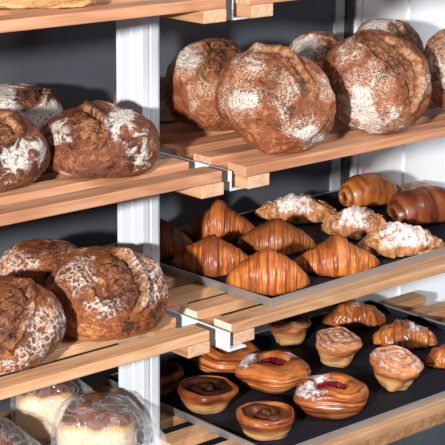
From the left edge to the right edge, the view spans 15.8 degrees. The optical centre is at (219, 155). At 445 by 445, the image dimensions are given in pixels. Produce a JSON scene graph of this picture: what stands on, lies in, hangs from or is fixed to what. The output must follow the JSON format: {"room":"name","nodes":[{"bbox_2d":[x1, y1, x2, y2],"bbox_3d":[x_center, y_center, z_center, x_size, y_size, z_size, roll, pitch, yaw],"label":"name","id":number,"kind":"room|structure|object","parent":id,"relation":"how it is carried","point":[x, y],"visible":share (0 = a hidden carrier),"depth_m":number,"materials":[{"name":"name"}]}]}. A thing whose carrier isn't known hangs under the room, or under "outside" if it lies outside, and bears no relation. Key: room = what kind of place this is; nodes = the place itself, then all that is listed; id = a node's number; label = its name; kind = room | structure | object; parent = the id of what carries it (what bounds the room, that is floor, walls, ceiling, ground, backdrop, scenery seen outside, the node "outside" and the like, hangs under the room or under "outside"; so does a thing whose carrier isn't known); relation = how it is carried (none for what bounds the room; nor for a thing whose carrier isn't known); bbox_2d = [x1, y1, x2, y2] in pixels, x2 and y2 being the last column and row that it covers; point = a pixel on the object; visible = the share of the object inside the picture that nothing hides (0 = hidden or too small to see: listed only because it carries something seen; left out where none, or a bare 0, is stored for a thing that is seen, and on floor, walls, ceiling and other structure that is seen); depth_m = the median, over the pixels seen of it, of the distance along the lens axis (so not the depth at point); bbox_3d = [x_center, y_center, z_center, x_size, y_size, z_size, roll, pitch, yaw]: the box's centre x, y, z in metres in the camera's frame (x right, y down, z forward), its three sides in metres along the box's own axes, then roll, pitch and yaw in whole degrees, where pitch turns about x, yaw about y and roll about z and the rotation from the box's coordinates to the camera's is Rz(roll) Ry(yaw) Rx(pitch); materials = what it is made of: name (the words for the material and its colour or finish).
{"room":"food shop","nodes":[
{"label":"food shop","id":0,"kind":"room"},
{"bbox_2d":[0,0,444,444],"bbox_3d":[-0.068,-0.020,3.459,3.900,2.150,0.048,-11,17,-40],"label":"wall","id":1,"kind":"structure","parent":0,"point":[78,62],"depth_m":3.45,"materials":[{"name":"paint"}]},
{"bbox_2d":[329,0,344,190],"bbox_3d":[0.275,-0.518,3.625,0.030,1.248,0.010,-11,17,-40],"label":"trim","id":2,"kind":"structure","parent":1,"relation":"attached to","point":[339,5],"depth_m":3.68,"materials":[{"name":"grey metal"}]},
{"bbox_2d":[335,0,353,306],"bbox_3d":[0.285,-0.085,3.751,0.024,2.150,0.045,-11,17,-40],"label":"trim","id":3,"kind":"structure","parent":1,"relation":"attached to","point":[349,4],"depth_m":3.69,"materials":[{"name":"grey metal"}]},
{"bbox_2d":[347,0,367,300],"bbox_3d":[0.314,-0.089,3.771,0.048,2.150,0.052,-11,17,-40],"label":"trim","id":4,"kind":"structure","parent":1,"relation":"attached to","point":[360,6],"depth_m":3.72,"materials":[{"name":"white paint"}]},
{"bbox_3d":[0.454,1.423,2.086,5.300,0.040,3.240,-11,17,-40],"label":"floor","id":5,"kind":"structure","parent":0,"visible":0},
{"bbox_2d":[116,16,159,444],"bbox_3d":[-0.149,0.257,2.988,0.041,1.820,0.076,-11,17,-40],"label":"post","id":6,"kind":"object","parent":5,"relation":"on","point":[137,39],"visible":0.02,"depth_m":2.92,"materials":[{"name":"white metal"}]},
{"bbox_2d":[0,314,209,399],"bbox_3d":[-0.548,0.346,2.674,0.962,0.040,0.524,-11,17,-40],"label":"slatted shelf","id":7,"kind":"object","parent":6,"relation":"on","point":[189,341],"visible":0.29,"depth_m":2.69,"materials":[{"name":"brown wood"}]},
{"bbox_2d":[0,275,65,372],"bbox_3d":[-0.355,0.270,2.637,0.205,0.128,0.212,-11,17,-40],"label":"loaf","id":8,"kind":"object","parent":7,"relation":"on","point":[32,318],"visible":1,"depth_m":2.58,"materials":[{"name":"brown food"}]},
{"bbox_2d":[0,238,77,286],"bbox_3d":[-0.321,0.211,2.926,0.167,0.113,0.169,-11,17,-40],"label":"loaf","id":9,"kind":"object","parent":7,"relation":"on","point":[35,259],"visible":0.41,"depth_m":2.87,"materials":[{"name":"brown food"}]},
{"bbox_2d":[45,246,167,341],"bbox_3d":[-0.193,0.229,2.784,0.213,0.144,0.203,6,14,21],"label":"loaf","id":10,"kind":"object","parent":7,"relation":"on","point":[104,293],"visible":0.95,"depth_m":2.71,"materials":[{"name":"brown food"}]},
{"bbox_2d":[0,158,223,225],"bbox_3d":[-0.524,0.070,2.585,0.961,0.040,0.524,-11,17,-40],"label":"slatted shelf","id":11,"kind":"object","parent":6,"relation":"on","point":[53,193],"visible":0.42,"depth_m":2.60,"materials":[{"name":"brown wood"}]},
{"bbox_2d":[0,109,50,192],"bbox_3d":[-0.383,-0.014,2.600,0.212,0.118,0.207,-11,17,-40],"label":"loaf","id":12,"kind":"object","parent":11,"relation":"on","point":[25,154],"visible":1,"depth_m":2.55,"materials":[{"name":"brown food"}]},
{"bbox_2d":[0,83,62,132],"bbox_3d":[-0.374,-0.077,2.909,0.191,0.101,0.186,-11,17,-40],"label":"loaf","id":13,"kind":"object","parent":11,"relation":"on","point":[37,104],"visible":0.48,"depth_m":2.85,"materials":[{"name":"brown food"}]},
{"bbox_2d":[42,100,159,178],"bbox_3d":[-0.201,-0.033,2.697,0.202,0.113,0.202,-11,17,-40],"label":"loaf","id":14,"kind":"object","parent":11,"relation":"on","point":[99,138],"visible":0.94,"depth_m":2.63,"materials":[{"name":"brown food"}]},
{"bbox_2d":[0,0,225,32],"bbox_3d":[-0.520,-0.216,2.517,0.960,0.040,0.524,-11,17,-40],"label":"slatted shelf","id":15,"kind":"object","parent":6,"relation":"on","point":[197,11],"visible":1,"depth_m":2.50,"materials":[{"name":"brown wood"}]},
{"bbox_2d":[0,0,96,8],"bbox_3d":[-0.317,-0.283,2.519,0.282,0.090,0.172,1,13,1],"label":"loaf","id":16,"kind":"object","parent":15,"relation":"on","point":[10,4],"visible":1,"depth_m":2.46,"materials":[{"name":"food"}]},
{"bbox_2d":[157,152,242,190],"bbox_3d":[-0.059,0.027,2.815,0.100,0.036,0.216,-11,17,-40],"label":"shelf bracket","id":17,"kind":"object","parent":6,"relation":"attached to","point":[226,174],"visible":0.23,"depth_m":2.77,"materials":[{"name":"white metal"}]},
{"bbox_2d":[165,309,245,351],"bbox_3d":[-0.061,0.310,2.880,0.100,0.036,0.216,-11,17,-40],"label":"shelf bracket","id":18,"kind":"object","parent":6,"relation":"attached to","point":[219,338],"visible":0.27,"depth_m":2.84,"materials":[{"name":"white metal"}]},
{"bbox_2d":[226,0,247,19],"bbox_3d":[-0.056,-0.260,2.749,0.100,0.036,0.216,-11,17,-40],"label":"shelf bracket","id":19,"kind":"object","parent":6,"relation":"attached to","point":[229,3],"visible":0.23,"depth_m":2.68,"materials":[{"name":"silver metal"}]},
{"bbox_2d":[233,0,293,17],"bbox_3d":[0.270,-0.366,3.196,1.050,0.040,0.524,-11,17,-40],"label":"slatted shelf","id":20,"kind":"object","parent":6,"relation":"on","point":[242,8],"visible":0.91,"depth_m":2.69,"materials":[{"name":"brown wood"}]},
{"bbox_2d":[159,99,444,188],"bbox_3d":[0.265,-0.080,3.264,1.051,0.040,0.524,-11,17,-40],"label":"slatted shelf","id":21,"kind":"object","parent":6,"relation":"on","point":[249,166],"visible":0.41,"depth_m":2.91,"materials":[{"name":"brown wood"}]},
{"bbox_2d":[113,76,175,121],"bbox_3d":[-0.131,-0.113,3.125,0.145,0.079,0.143,-11,17,-40],"label":"loaf","id":22,"kind":"object","parent":21,"relation":"on","point":[164,114],"visible":0.19,"depth_m":3.07,"materials":[{"name":"brown food"}]},
{"bbox_2d":[164,38,244,130],"bbox_3d":[-0.012,-0.135,3.031,0.178,0.166,0.179,-11,17,-40],"label":"loaf","id":23,"kind":"object","parent":21,"relation":"on","point":[191,78],"visible":0.64,"depth_m":2.98,"materials":[{"name":"brown food"}]},
{"bbox_2d":[215,42,335,153],"bbox_3d":[0.103,-0.106,2.859,0.194,0.186,0.213,-11,17,-40],"label":"loaf","id":24,"kind":"object","parent":21,"relation":"on","point":[277,100],"visible":1,"depth_m":2.80,"materials":[{"name":"brown food"}]},
{"bbox_2d":[288,31,340,68],"bbox_3d":[0.207,-0.193,3.359,0.153,0.134,0.158,-11,17,-40],"label":"loaf","id":25,"kind":"object","parent":21,"relation":"on","point":[314,46],"visible":0.28,"depth_m":3.31,"materials":[{"name":"brown food"}]},
{"bbox_2d":[322,29,431,133],"bbox_3d":[0.297,-0.142,3.030,0.206,0.184,0.201,0,13,-1],"label":"loaf","id":26,"kind":"object","parent":21,"relation":"on","point":[380,81],"visible":0.92,"depth_m":2.97,"materials":[{"name":"brown food"}]},
{"bbox_2d":[356,18,423,53],"bbox_3d":[0.366,-0.229,3.507,0.164,0.141,0.162,-11,17,-40],"label":"loaf","id":27,"kind":"object","parent":21,"relation":"on","point":[401,29],"visible":0.32,"depth_m":3.47,"materials":[{"name":"brown food"}]},
{"bbox_2d":[423,29,444,110],"bbox_3d":[0.502,-0.175,3.183,0.214,0.182,0.208,-11,17,-40],"label":"loaf","id":28,"kind":"object","parent":21,"relation":"on","point":[434,51],"visible":0.7,"depth_m":3.13,"materials":[{"name":"brown food"}]},
{"bbox_2d":[162,181,444,344],"bbox_3d":[0.241,0.197,3.353,1.051,0.040,0.524,-11,17,-40],"label":"slatted shelf","id":29,"kind":"object","parent":6,"relation":"on","point":[240,324],"visible":0.34,"depth_m":2.97,"materials":[{"name":"brown wood"}]},
{"bbox_2d":[107,189,444,306],"bbox_3d":[0.215,0.171,3.334,0.781,0.018,0.469,-12,18,-42],"label":"baking tray","id":30,"kind":"object","parent":29,"relation":"on","point":[318,283],"visible":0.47,"depth_m":3.14,"materials":[{"name":"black metal"}]},
{"bbox_2d":[160,219,191,258],"bbox_3d":[-0.120,0.161,3.221,0.131,0.072,0.108,-11,17,-40],"label":"croissant","id":31,"kind":"object","parent":30,"relation":"on","point":[173,239],"visible":0.37,"depth_m":3.18,"materials":[{"name":"brown food"}]},
{"bbox_2d":[171,234,248,277],"bbox_3d":[-0.014,0.185,3.113,0.123,0.075,0.124,-11,17,-40],"label":"croissant","id":32,"kind":"object","parent":30,"relation":"on","point":[212,256],"visible":0.84,"depth_m":3.07,"materials":[{"name":"brown food"}]},
{"bbox_2d":[182,199,254,242],"bbox_3d":[-0.001,0.130,3.337,0.117,0.083,0.128,-11,17,-40],"label":"croissant","id":33,"kind":"object","parent":30,"relation":"on","point":[220,219],"visible":0.79,"depth_m":3.30,"materials":[{"name":"brown food"}]},
{"bbox_2d":[226,246,309,295],"bbox_3d":[0.092,0.208,2.996,0.126,0.084,0.118,-11,17,-40],"label":"croissant","id":34,"kind":"object","parent":30,"relation":"on","point":[267,272],"visible":0.99,"depth_m":2.96,"materials":[{"name":"brown food"}]},
{"bbox_2d":[236,218,315,254],"bbox_3d":[0.116,0.158,3.251,0.128,0.069,0.118,-11,17,-40],"label":"croissant","id":35,"kind":"object","parent":30,"relation":"on","point":[285,238],"visible":0.89,"depth_m":3.21,"materials":[{"name":"brown food"}]},
{"bbox_2d":[254,193,335,223],"bbox_3d":[0.168,0.110,3.481,0.184,0.059,0.086,3,13,12],"label":"croissant","id":36,"kind":"object","parent":30,"relation":"on","point":[293,208],"visible":0.81,"depth_m":3.45,"materials":[{"name":"brown food"}]},
{"bbox_2d":[293,234,379,276],"bbox_3d":[0.229,0.186,3.118,0.152,0.075,0.116,-11,17,-40],"label":"croissant","id":37,"kind":"object","parent":30,"relation":"on","point":[336,256],"visible":0.89,"depth_m":3.08,"materials":[{"name":"brown food"}]},
{"bbox_2d":[321,205,386,239],"bbox_3d":[0.286,0.136,3.359,0.105,0.065,0.131,-11,17,-40],"label":"croissant","id":38,"kind":"object","parent":30,"relation":"on","point":[354,222],"visible":0.79,"depth_m":3.34,"materials":[{"name":"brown food"}]},
{"bbox_2d":[338,173,396,207],"bbox_3d":[0.333,0.076,3.605,0.136,0.073,0.092,-7,15,-31],"label":"roll","id":39,"kind":"object","parent":30,"relation":"on","point":[369,190],"visible":0.84,"depth_m":3.57,"materials":[{"name":"brown food"}]},
{"bbox_2d":[392,180,403,192],"bbox_3d":[0.379,0.074,3.691,0.081,0.039,0.077,-11,17,-40],"label":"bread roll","id":40,"kind":"object","parent":30,"relation":"on","point":[399,188],"visible":0.09,"depth_m":3.68,"materials":[{"name":"brown food"}]},
{"bbox_2d":[356,221,444,257],"bbox_3d":[0.363,0.165,3.241,0.199,0.063,0.095,-4,14,-20],"label":"croissant","id":41,"kind":"object","parent":30,"relation":"on","point":[396,239],"visible":0.87,"depth_m":3.21,"materials":[{"name":"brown food"}]},
{"bbox_2d":[386,185,444,225],"bbox_3d":[0.440,0.106,3.466,0.171,0.079,0.100,-9,16,-34],"label":"roll","id":42,"kind":"object","parent":30,"relation":"on","point":[421,205],"visible":0.9,"depth_m":3.42,"materials":[{"name":"brown food"}]},
{"bbox_3d":[-0.063,0.582,2.943,0.100,0.036,0.216,-11,17,-40],"label":"shelf bracket","id":43,"kind":"object","parent":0,"visible":0},
{"bbox_2d":[0,408,56,444],"bbox_3d":[-0.535,0.623,2.720,0.962,0.040,0.538,-11,17,-40],"label":"slatted shelf","id":44,"kind":"object","parent":43,"relation":"on","point":[25,439],"visible":0.02,"depth_m":3.06,"materials":[{"name":"brown wood"}]},
{"bbox_2d":[0,417,20,444],"bbox_3d":[-0.389,0.520,2.809,0.194,0.120,0.132,-3,13,-15],"label":"loaf","id":45,"kind":"object","parent":44,"relation":"on","point":[7,437],"visible":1,"depth_m":2.78,"materials":[{"name":"white food"}]},
{"bbox_2d":[10,365,91,440],"bbox_3d":[-0.303,0.464,3.030,0.182,0.133,0.132,0,13,-2],"label":"loaf","id":46,"kind":"object","parent":44,"relation":"on","point":[35,414],"visible":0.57,"depth_m":2.98,"materials":[{"name":"white food"}]},
{"bbox_2d":[51,392,165,444],"bbox_3d":[-0.196,0.498,2.897,0.209,0.127,0.147,2,13,7],"label":"loaf","id":47,"kind":"object","parent":44,"relation":"on","point":[96,418],"visible":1,"depth_m":2.85,"materials":[{"name":"white food"}]},
{"bbox_2d":[75,292,444,444],"bbox_3d":[0.255,0.473,3.399,1.050,0.040,0.538,-11,17,-40],"label":"slatted shelf","id":48,"kind":"object","parent":43,"relation":"on","point":[412,302],"visible":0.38,"depth_m":3.14,"materials":[{"name":"brown wood"}]},
{"bbox_2d":[103,299,444,444],"bbox_3d":[0.228,0.450,3.370,0.794,0.018,0.513,-11,17,-40],"label":"baking tray","id":49,"kind":"object","parent":48,"relation":"on","point":[382,404],"visible":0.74,"depth_m":3.25,"materials":[{"name":"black metal"}]},
{"bbox_2d":[160,360,183,395],"bbox_3d":[-0.131,0.453,3.259,0.122,0.046,0.116,-11,17,-40],"label":"bun","id":50,"kind":"object","parent":49,"relation":"on","point":[171,372],"visible":0.31,"depth_m":3.24,"materials":[{"name":"brown food"}]},
{"bbox_2d":[176,375,238,413],"bbox_3d":[-0.024,0.474,3.171,0.119,0.047,0.123,-11,17,-40],"label":"bun","id":51,"kind":"object","parent":49,"relation":"on","point":[204,394],"visible":1,"depth_m":3.14,"materials":[{"name":"brown food"}]},
{"bbox_2d":[189,341,259,375],"bbox_3d":[0.015,0.422,3.377,0.143,0.056,0.124,-9,16,-36],"label":"danish pastry","id":52,"kind":"object","parent":49,"relation":"on","point":[219,362],"visible":0.66,"depth_m":3.33,"materials":[{"name":"orange food"}]},
{"bbox_2d":[236,401,294,440],"bbox_3d":[0.087,0.504,3.044,0.111,0.046,0.116,1,13,2],"label":"bun","id":53,"kind":"object","parent":49,"relation":"on","point":[259,420],"visible":1,"depth_m":3.02,"materials":[{"name":"brown food"}]},
{"bbox_2d":[234,349,310,392],"bbox_3d":[0.110,0.440,3.284,0.145,0.064,0.148,-11,17,-40],"label":"danish pastry","id":54,"kind":"object","parent":49,"relation":"on","point":[271,371],"visible":0.98,"depth_m":3.24,"materials":[{"name":"orange food"}]},
{"bbox_2d":[268,313,310,345],"bbox_3d":[0.154,0.383,3.537,0.095,0.062,0.089,-1,13,-6],"label":"cruffin","id":55,"kind":"object","parent":49,"relation":"on","point":[290,331],"visible":0.88,"depth_m":3.51,"materials":[{"name":"brown food"}]},
{"bbox_2d":[293,372,368,418],"bbox_3d":[0.220,0.470,3.159,0.144,0.063,0.148,3,13,9],"label":"danish pastry","id":56,"kind":"object","parent":49,"relation":"on","point":[331,395],"visible":1,"depth_m":3.11,"materials":[{"name":"orange food"}]},
{"bbox_2d":[316,326,362,367],"bbox_3d":[0.247,0.409,3.405,0.099,0.072,0.097,-11,17,-40],"label":"cruffin","id":57,"kind":"object","parent":49,"relation":"on","point":[336,346],"visible":1,"depth_m":3.38,"materials":[{"name":"brown food"}]},
{"bbox_2d":[321,299,386,328],"bbox_3d":[0.307,0.358,3.664,0.123,0.057,0.106,-11,17,-40],"label":"croissant","id":58,"kind":"object","parent":49,"relation":"on","point":[353,314],"visible":1,"depth_m":3.64,"materials":[{"name":"brown food"}]},
{"bbox_2d":[370,345,423,391],"bbox_3d":[0.360,0.437,3.271,0.108,0.080,0.099,9,15,32],"label":"cruffin","id":59,"kind":"object","parent":49,"relation":"on","point":[395,367],"visible":1,"depth_m":3.25,"materials":[{"name":"beige food"}]},
{"bbox_2d":[370,319,437,349],"bbox_3d":[0.407,0.390,3.529,0.113,0.056,0.114,-11,17,-40],"label":"croissant","id":60,"kind":"object","parent":49,"relation":"on","point":[406,334],"visible":0.97,"depth_m":3.50,"materials":[{"name":"brown food"}]},
{"bbox_2d":[424,344,444,368],"bbox_3d":[0.493,0.421,3.406,0.104,0.051,0.087,-11,17,-40],"label":"croissant","id":61,"kind":"object","parent":49,"relation":"on","point":[436,358],"visible":1,"depth_m":3.39,"materials":[{"name":"orange food"}]},
{"bbox_2d":[356,412,444,444],"bbox_3d":[0.032,0.615,2.941,2.100,0.030,0.025,-11,17,-40],"label":"shelf rail","id":62,"kind":"object","parent":48,"relation":"attached to","point":[435,420],"visible":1,"depth_m":3.22,"materials":[{"name":"brown wood"}]}
]}

